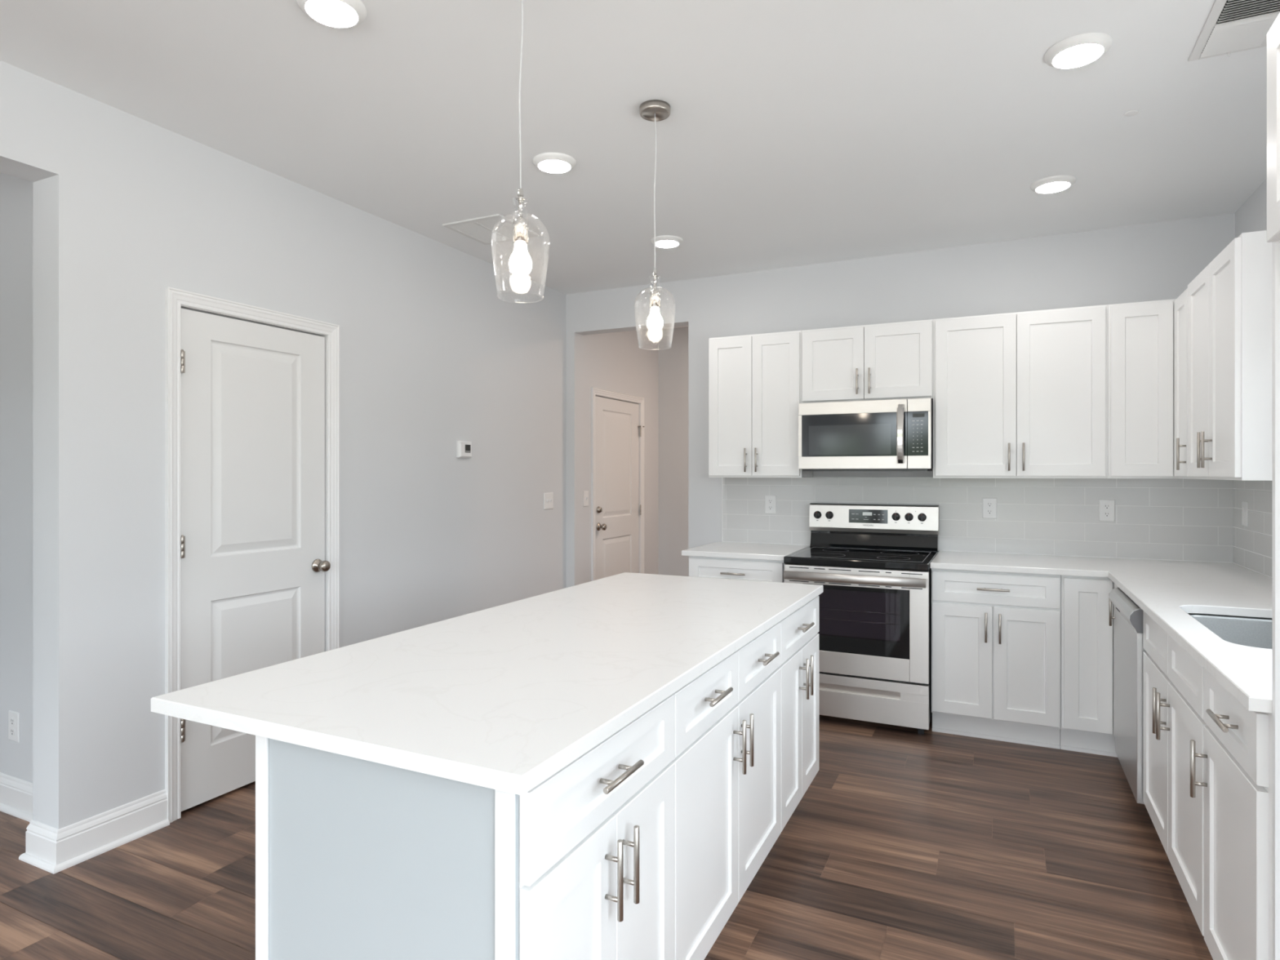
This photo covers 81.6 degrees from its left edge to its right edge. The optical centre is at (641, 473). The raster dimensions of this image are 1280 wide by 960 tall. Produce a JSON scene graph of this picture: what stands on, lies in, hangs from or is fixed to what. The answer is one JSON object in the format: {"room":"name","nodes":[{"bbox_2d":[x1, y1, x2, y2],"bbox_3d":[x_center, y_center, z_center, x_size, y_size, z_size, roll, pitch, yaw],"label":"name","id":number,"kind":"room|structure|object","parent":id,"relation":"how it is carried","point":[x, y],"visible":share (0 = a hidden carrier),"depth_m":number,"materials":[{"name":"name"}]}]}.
{"room":"kitchen","nodes":[
{"label":"kitchen","id":0,"kind":"room"},
{"bbox_2d":[0,172,32,782],"bbox_3d":[-3.429,0.009,3.523,2.967,2.745,0.120,0,0,26],"label":"wall","id":1,"kind":"structure","parent":0,"point":[15,193],"depth_m":3.04,"materials":[{"name":"white paint"}]},
{"bbox_2d":[8,710,19,742],"bbox_3d":[-2.576,1.037,3.042,0.077,0.121,0.009,0,0,26],"label":"wall outlet","id":2,"kind":"object","parent":1,"relation":"attached to","point":[13,717],"visible":1,"depth_m":3.04,"materials":[{"name":"white plastic"}]},
{"bbox_2d":[9,717,14,724],"bbox_3d":[-2.578,1.016,3.039,0.033,0.027,0.003,0,0,26],"label":"receptacle","id":3,"kind":"object","parent":2,"relation":"attached to","point":[11,719],"depth_m":3.04,"materials":[{"name":"grey plastic"}]},
{"bbox_2d":[9,728,14,735],"bbox_3d":[-2.578,1.058,3.039,0.033,0.027,0.003,0,0,26],"label":"receptacle","id":4,"kind":"object","parent":2,"relation":"attached to","point":[11,730],"depth_m":3.04,"materials":[{"name":"grey plastic"}]},
{"bbox_2d":[0,60,565,829],"bbox_3d":[-2.582,0.009,1.669,0.165,2.745,9.171,0,0,26],"label":"wall","id":5,"kind":"structure","parent":0,"point":[127,208],"depth_m":3.03,"materials":[{"name":"white paint"}]},
{"bbox_2d":[0,772,169,874],"bbox_3d":[-2.653,1.314,4.825,3.237,0.136,3.543,0,0,26],"label":"baseboard","id":6,"kind":"structure","parent":5,"relation":"attached to","point":[52,850],"depth_m":2.73,"materials":[{"name":"white paint"}]},
{"bbox_2d":[164,286,339,822],"bbox_3d":[-1.767,0.323,3.344,0.184,2.118,0.845,0,0,26],"label":"trim","id":7,"kind":"structure","parent":5,"relation":"attached to","point":[175,300],"depth_m":2.97,"materials":[{"name":"white paint"}]},
{"bbox_2d":[180,308,330,811],"bbox_3d":[-1.695,0.349,3.303,0.105,2.034,0.721,0,0,26],"label":"door","id":8,"kind":"structure","parent":5,"relation":"in","point":[254,566],"depth_m":3.26,"materials":[{"name":"white paint"}]},
{"bbox_2d":[456,440,471,457],"bbox_3d":[-1.087,-0.148,4.556,0.028,0.104,0.122,0,0,26],"label":"thermostat","id":9,"kind":"object","parent":5,"relation":"attached to","point":[464,448],"visible":1,"depth_m":4.53,"materials":[{"name":"white plastic"}]},
{"bbox_2d":[543,492,553,509],"bbox_3d":[-0.676,0.202,5.421,0.019,0.121,0.123,0,0,26],"label":"light switch","id":10,"kind":"object","parent":5,"relation":"attached to","point":[548,497],"visible":1,"depth_m":5.42,"materials":[{"name":"white plastic"}]},
{"bbox_2d":[0,715,1213,959],"bbox_3d":[-1.677,1.432,2.054,9.826,0.100,10.950,0,0,26],"label":"floor","id":11,"kind":"structure","parent":0,"point":[903,843],"depth_m":2.55,"materials":[{"name":"brown wood"}]},
{"bbox_2d":[255,693,675,959],"bbox_3d":[-0.323,0.940,1.578,0.671,0.884,0.606,0,0,26],"label":"base cabinet","id":12,"kind":"object","parent":11,"relation":"on","point":[597,836],"depth_m":1.35,"materials":[{"name":"white paint"}]},
{"bbox_2d":[671,622,781,959],"bbox_3d":[0.012,0.940,2.270,0.667,0.884,0.930,0,0,26],"label":"base cabinet","id":13,"kind":"object","parent":11,"relation":"on","point":[727,760],"visible":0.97,"depth_m":2.03,"materials":[{"name":"white paint"}]},
{"bbox_2d":[151,572,822,795],"bbox_3d":[-0.133,0.483,2.332,0.934,0.030,2.182,0,0,26],"label":"countertop","id":14,"kind":"structure","parent":13,"relation":"on","point":[505,697],"depth_m":1.68,"materials":[{"name":"white stone"}]},
{"bbox_2d":[688,555,786,582],"bbox_3d":[0.679,0.940,4.662,0.592,0.884,0.685,0,0,26],"label":"base cabinet","id":15,"kind":"object","parent":11,"relation":"on","point":[745,569],"visible":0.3,"depth_m":4.38,"materials":[{"name":"white paint"}]},
{"bbox_2d":[681,541,809,560],"bbox_3d":[0.673,0.483,4.670,0.640,0.030,0.662,0,0,26],"label":"countertop","id":16,"kind":"structure","parent":15,"relation":"on","point":[717,549],"depth_m":4.50,"materials":[{"name":"white stone"}]},
{"bbox_2d":[778,595,819,831],"bbox_3d":[0.345,0.940,2.962,0.667,0.884,0.605,0,0,26],"label":"base cabinet","id":17,"kind":"object","parent":11,"relation":"on","point":[800,638],"visible":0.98,"depth_m":2.79,"materials":[{"name":"white paint"}]},
{"bbox_2d":[782,502,938,734],"bbox_3d":[1.286,0.787,4.314,0.771,1.190,0.757,0,0,26],"label":"range","id":18,"kind":"object","parent":11,"relation":"on","point":[871,562],"visible":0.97,"depth_m":4.04,"materials":[{"name":"silver metal"}]},
{"bbox_2d":[782,564,928,684],"bbox_3d":[1.143,0.806,4.017,0.763,0.584,0.097,0,0,26],"label":"oven","id":19,"kind":"object","parent":18,"relation":"in","point":[874,620],"depth_m":4.00,"materials":[{"name":"metal"}]},
{"bbox_2d":[783,546,937,571],"bbox_3d":[1.282,0.487,4.306,0.767,0.041,0.637,0,0,26],"label":"cooktop","id":20,"kind":"object","parent":18,"relation":"in","point":[837,558],"depth_m":4.14,"materials":[{"name":"black glass"}]},
{"bbox_2d":[931,568,1061,749],"bbox_3d":[1.928,0.940,4.061,0.600,0.884,0.685,0,0,26],"label":"base cabinet","id":21,"kind":"object","parent":11,"relation":"on","point":[996,636],"visible":0.99,"depth_m":3.79,"materials":[{"name":"white paint"}]},
{"bbox_2d":[1059,574,1118,757],"bbox_3d":[2.544,0.940,3.686,0.832,0.884,0.828,0,0,26],"label":"base cabinet","id":22,"kind":"object","parent":11,"relation":"on","point":[1087,609],"visible":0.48,"depth_m":3.62,"materials":[{"name":"white paint"}]},
{"bbox_2d":[1109,587,1146,804],"bbox_3d":[2.300,0.946,3.001,0.634,0.872,0.602,0,0,26],"label":"dishwasher","id":23,"kind":"object","parent":11,"relation":"on","point":[1129,649],"visible":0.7,"depth_m":3.00,"materials":[{"name":"grey metal"}]},
{"bbox_2d":[1142,610,1208,936],"bbox_3d":[1.978,0.940,2.299,0.651,0.884,0.925,0,0,26],"label":"base cabinet","id":24,"kind":"object","parent":11,"relation":"on","point":[1173,681],"visible":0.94,"depth_m":2.36,"materials":[{"name":"white paint"}]},
{"bbox_2d":[1190,668,1271,959],"bbox_3d":[1.667,0.940,1.651,0.651,0.884,0.510,0,0,26],"label":"base cabinet","id":25,"kind":"object","parent":11,"relation":"on","point":[1237,754],"visible":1,"depth_m":1.75,"materials":[{"name":"white paint"}]},
{"bbox_2d":[930,551,1271,713],"bbox_3d":[1.822,0.483,2.889,1.428,0.030,2.877,0,0,26],"label":"countertop","id":26,"kind":"structure","parent":25,"relation":"on","point":[1166,591],"depth_m":2.90,"materials":[{"name":"white stone"}]},
{"bbox_2d":[1187,613,1271,648],"bbox_3d":[1.956,0.589,2.250,0.473,0.182,0.767,0,0,26],"label":"sink","id":27,"kind":"object","parent":26,"relation":"in","point":[1255,632],"visible":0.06,"depth_m":2.59,"materials":[{"name":"metal"}]},
{"bbox_2d":[1271,241,1279,959],"bbox_3d":[1.574,0.238,1.400,0.602,2.287,0.018,0,0,26],"label":"panel","id":28,"kind":"object","parent":11,"relation":"on","point":[1275,245],"visible":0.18,"depth_m":1.52,"materials":[{"name":"white paint"}]},
{"bbox_2d":[582,328,658,583],"bbox_3d":[-0.351,0.009,6.549,0.492,2.745,1.559,0,0,26],"label":"wall","id":29,"kind":"structure","parent":0,"point":[615,362],"depth_m":6.54,"materials":[{"name":"white paint"}]},
{"bbox_2d":[582,490,588,506],"bbox_3d":[-0.431,0.197,5.794,0.019,0.121,0.077,0,0,26],"label":"light switch","id":30,"kind":"object","parent":29,"relation":"attached to","point":[585,494],"visible":1,"depth_m":5.79,"materials":[{"name":"white plastic"}]},
{"bbox_2d":[591,386,644,581],"bbox_3d":[-0.243,0.348,6.323,0.138,2.067,0.944,0,0,26],"label":"trim","id":31,"kind":"structure","parent":29,"relation":"attached to","point":[597,392],"depth_m":6.29,"materials":[{"name":"white paint"}]},
{"bbox_2d":[595,395,644,580],"bbox_3d":[-0.180,0.373,6.316,0.105,1.990,0.871,0,0,26],"label":"door","id":32,"kind":"structure","parent":29,"relation":"in","point":[617,425],"depth_m":6.29,"materials":[{"name":"white paint"}]},
{"bbox_2d":[0,0,1266,329],"bbox_3d":[-1.698,-1.413,2.065,7.550,0.100,10.950,0,0,26],"label":"ceiling","id":33,"kind":"structure","parent":0,"point":[795,132],"depth_m":2.82,"materials":[{"name":"white paint"}]},
{"bbox_2d":[296,0,366,28],"bbox_3d":[-0.902,-1.350,2.160,0.189,0.026,0.189,0,0,26],"label":"recessed light","id":34,"kind":"object","parent":33,"relation":"in","point":[342,14],"visible":1,"depth_m":2.15,"materials":[{"name":"white plastic"}]},
{"bbox_2d":[442,213,539,244],"bbox_3d":[-0.838,-1.358,4.142,0.380,0.010,0.380,0,0,26],"label":"ceiling vent","id":35,"kind":"object","parent":33,"relation":"in","point":[479,229],"visible":0.91,"depth_m":4.11,"materials":[{"name":"white metal"}]},
{"bbox_2d":[491,0,549,302],"bbox_3d":[-0.325,-0.916,1.986,0.154,0.893,0.154,0,0,-33],"label":"pendant light","id":36,"kind":"object","parent":33,"relation":"hanging from","point":[520,261],"visible":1,"depth_m":1.97,"materials":[{"name":"clear glass"}]},
{"bbox_2d":[512,188,528,244],"bbox_3d":[-0.325,-0.689,1.986,0.041,0.142,0.041,0,0,26],"label":"socket","id":37,"kind":"object","parent":36,"relation":"attached to","point":[520,226],"depth_m":1.97,"materials":[{"name":"silver metal"}]},
{"bbox_2d":[533,152,576,173],"bbox_3d":[-0.382,-1.350,3.243,0.189,0.026,0.189,0,0,26],"label":"recessed light","id":38,"kind":"object","parent":33,"relation":"in","point":[549,162],"visible":1,"depth_m":3.20,"materials":[{"name":"white plastic"}]},
{"bbox_2d":[634,99,675,350],"bbox_3d":[0.049,-0.916,2.763,0.154,0.893,0.154,0,0,-33],"label":"pendant light","id":39,"kind":"object","parent":33,"relation":"hanging from","point":[653,110],"visible":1,"depth_m":2.75,"materials":[{"name":"clear glass"}]},
{"bbox_2d":[649,268,660,308],"bbox_3d":[0.049,-0.689,2.763,0.041,0.142,0.041,0,0,26],"label":"socket","id":40,"kind":"object","parent":39,"relation":"attached to","point":[655,295],"depth_m":2.75,"materials":[{"name":"silver metal"}]},
{"bbox_2d":[650,235,682,248],"bbox_3d":[0.145,-1.350,4.338,0.189,0.026,0.189,0,0,26],"label":"recessed light","id":41,"kind":"object","parent":33,"relation":"in","point":[664,241],"visible":0.96,"depth_m":4.29,"materials":[{"name":"white"}]},
{"bbox_2d":[1030,174,1075,193],"bbox_3d":[1.927,-1.350,3.481,0.189,0.026,0.189,0,0,26],"label":"recessed light","id":42,"kind":"object","parent":33,"relation":"in","point":[1054,184],"visible":1,"depth_m":3.44,"materials":[{"name":"white plastic"}]},
{"bbox_2d":[1044,31,1112,69],"bbox_3d":[1.401,-1.350,2.386,0.189,0.026,0.189,0,0,26],"label":"recessed light","id":43,"kind":"object","parent":33,"relation":"in","point":[1082,49],"visible":1,"depth_m":2.35,"materials":[{"name":"white plastic"}]},
{"bbox_2d":[1124,110,1138,116],"bbox_3d":[1.850,-1.361,2.805,0.047,0.004,0.047,0,0,26],"label":"ceiling disc","id":44,"kind":"object","parent":33,"relation":"attached to","point":[1132,113],"visible":1,"depth_m":2.80,"materials":[{"name":"white paint"}]},
{"bbox_2d":[1188,0,1279,61],"bbox_3d":[1.804,-1.352,2.212,0.210,0.022,0.420,0,0,26],"label":"ceiling vent","id":45,"kind":"object","parent":33,"relation":"in","point":[1231,26],"visible":0.93,"depth_m":2.25,"materials":[{"name":"white metal"}]},
{"bbox_2d":[658,327,688,576],"bbox_3d":[1.348,0.009,6.531,2.830,2.745,0.120,0,0,26],"label":"wall","id":46,"kind":"structure","parent":0,"point":[673,361],"depth_m":6.97,"materials":[{"name":"white paint"}]},
{"bbox_2d":[565,213,1235,587],"bbox_3d":[1.360,0.009,4.785,4.242,2.745,0.139,0,0,26],"label":"wall","id":47,"kind":"structure","parent":0,"point":[1158,260],"depth_m":4.48,"materials":[{"name":"white paint"}]},
{"bbox_2d":[721,477,723,542],"bbox_3d":[0.554,0.245,5.098,0.006,0.446,0.012,0,0,26],"label":"trim","id":48,"kind":"structure","parent":47,"relation":"attached to","point":[722,477],"depth_m":5.09,"materials":[{"name":"white paint"}]},
{"bbox_2d":[708,330,813,477],"bbox_3d":[0.762,-0.427,4.804,0.606,0.906,0.359,0,0,26],"label":"upper cabinet","id":49,"kind":"object","parent":47,"relation":"attached to","point":[755,380],"visible":0.98,"depth_m":4.67,"materials":[{"name":"white paint"}]},
{"bbox_2d":[764,495,776,513],"bbox_3d":[0.857,0.206,4.944,0.077,0.121,0.009,0,0,26],"label":"wall outlet","id":50,"kind":"object","parent":47,"relation":"attached to","point":[770,500],"visible":1,"depth_m":4.94,"materials":[{"name":"white plastic"}]},
{"bbox_2d":[801,319,933,403],"bbox_3d":[1.375,-0.654,4.509,0.752,0.451,0.359,0,0,26],"label":"upper cabinet","id":51,"kind":"object","parent":47,"relation":"attached to","point":[892,360],"visible":0.99,"depth_m":4.37,"materials":[{"name":"white paint"}]},
{"bbox_2d":[798,397,933,471],"bbox_3d":[1.353,-0.219,4.463,0.746,0.408,0.450,0,0,26],"label":"microwave","id":52,"kind":"object","parent":51,"relation":"attached to","point":[891,434],"visible":0.99,"depth_m":4.30,"materials":[{"name":"grey metal"}]},
{"bbox_2d":[982,497,996,518],"bbox_3d":[2.049,0.204,4.371,0.077,0.121,0.009,0,0,26],"label":"wall outlet","id":53,"kind":"object","parent":47,"relation":"attached to","point":[989,504],"visible":1,"depth_m":4.37,"materials":[{"name":"white plastic"}]},
{"bbox_2d":[986,502,992,506],"bbox_3d":[2.047,0.182,4.369,0.033,0.027,0.003,0,0,26],"label":"receptacle","id":54,"kind":"object","parent":53,"relation":"attached to","point":[988,504],"depth_m":4.37,"materials":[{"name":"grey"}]},
{"bbox_2d":[986,509,992,514],"bbox_3d":[2.047,0.226,4.369,0.033,0.027,0.003,0,0,26],"label":"receptacle","id":55,"kind":"object","parent":53,"relation":"attached to","point":[988,511],"depth_m":4.37,"materials":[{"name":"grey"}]},
{"bbox_2d":[722,541,1271,577],"bbox_3d":[1.200,0.466,3.191,2.811,0.004,2.872,0,0,26],"label":"trim","id":56,"kind":"structure","parent":47,"relation":"attached to","point":[722,541],"depth_m":4.17,"materials":[{"name":"white paint"}]},
{"bbox_2d":[933,304,1107,478],"bbox_3d":[2.098,-0.427,4.161,0.851,0.906,0.359,0,0,26],"label":"upper cabinet","id":57,"kind":"object","parent":47,"relation":"attached to","point":[1019,394],"visible":1,"depth_m":4.02,"materials":[{"name":"white paint"}]},
{"bbox_2d":[1098,499,1115,521],"bbox_3d":[2.579,0.205,4.116,0.077,0.121,0.009,0,0,26],"label":"wall outlet","id":58,"kind":"object","parent":47,"relation":"attached to","point":[1106,507],"visible":1,"depth_m":4.11,"materials":[{"name":"white plastic"}]},
{"bbox_2d":[1103,504,1110,509],"bbox_3d":[2.578,0.183,4.114,0.033,0.027,0.003,0,0,26],"label":"receptacle","id":59,"kind":"object","parent":58,"relation":"attached to","point":[1105,506],"depth_m":4.11,"materials":[{"name":"grey plastic"}]},
{"bbox_2d":[1103,511,1110,516],"bbox_3d":[2.578,0.227,4.114,0.033,0.027,0.003,0,0,26],"label":"receptacle","id":60,"kind":"object","parent":58,"relation":"attached to","point":[1105,513],"depth_m":4.11,"materials":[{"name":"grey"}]},
{"bbox_2d":[1233,177,1271,577],"bbox_3d":[1.206,0.009,-0.224,0.159,2.745,9.041,0,0,26],"label":"wall","id":61,"kind":"structure","parent":0,"point":[1252,544],"depth_m":3.57,"materials":[{"name":"grey paint"}]},
{"bbox_2d":[1107,288,1192,479],"bbox_3d":[2.696,-0.427,3.731,0.597,0.906,0.615,0,0,26],"label":"upper cabinet","id":62,"kind":"object","parent":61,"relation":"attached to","point":[1148,340],"visible":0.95,"depth_m":3.78,"materials":[{"name":"white paint"}]},
{"bbox_2d":[1187,230,1271,480],"bbox_3d":[2.503,-0.433,3.050,0.354,0.918,0.778,0,0,26],"label":"upper cabinet","id":63,"kind":"object","parent":61,"relation":"attached to","point":[1229,301],"visible":0.99,"depth_m":2.80,"materials":[{"name":"white paint"}]},
{"bbox_2d":[1241,501,1248,526],"bbox_3d":[2.992,0.201,3.686,0.010,0.121,0.077,0,0,26],"label":"light switch","id":64,"kind":"object","parent":61,"relation":"attached to","point":[1244,504],"visible":1,"depth_m":3.67,"materials":[{"name":"white plastic"}]},
{"bbox_2d":[1266,13,1279,242],"bbox_3d":[1.361,-0.689,0.975,0.615,0.432,0.930,0,0,26],"label":"upper cabinet","id":65,"kind":"object","parent":61,"relation":"attached to","point":[1273,33],"visible":1,"depth_m":1.49,"materials":[{"name":"white paint"}]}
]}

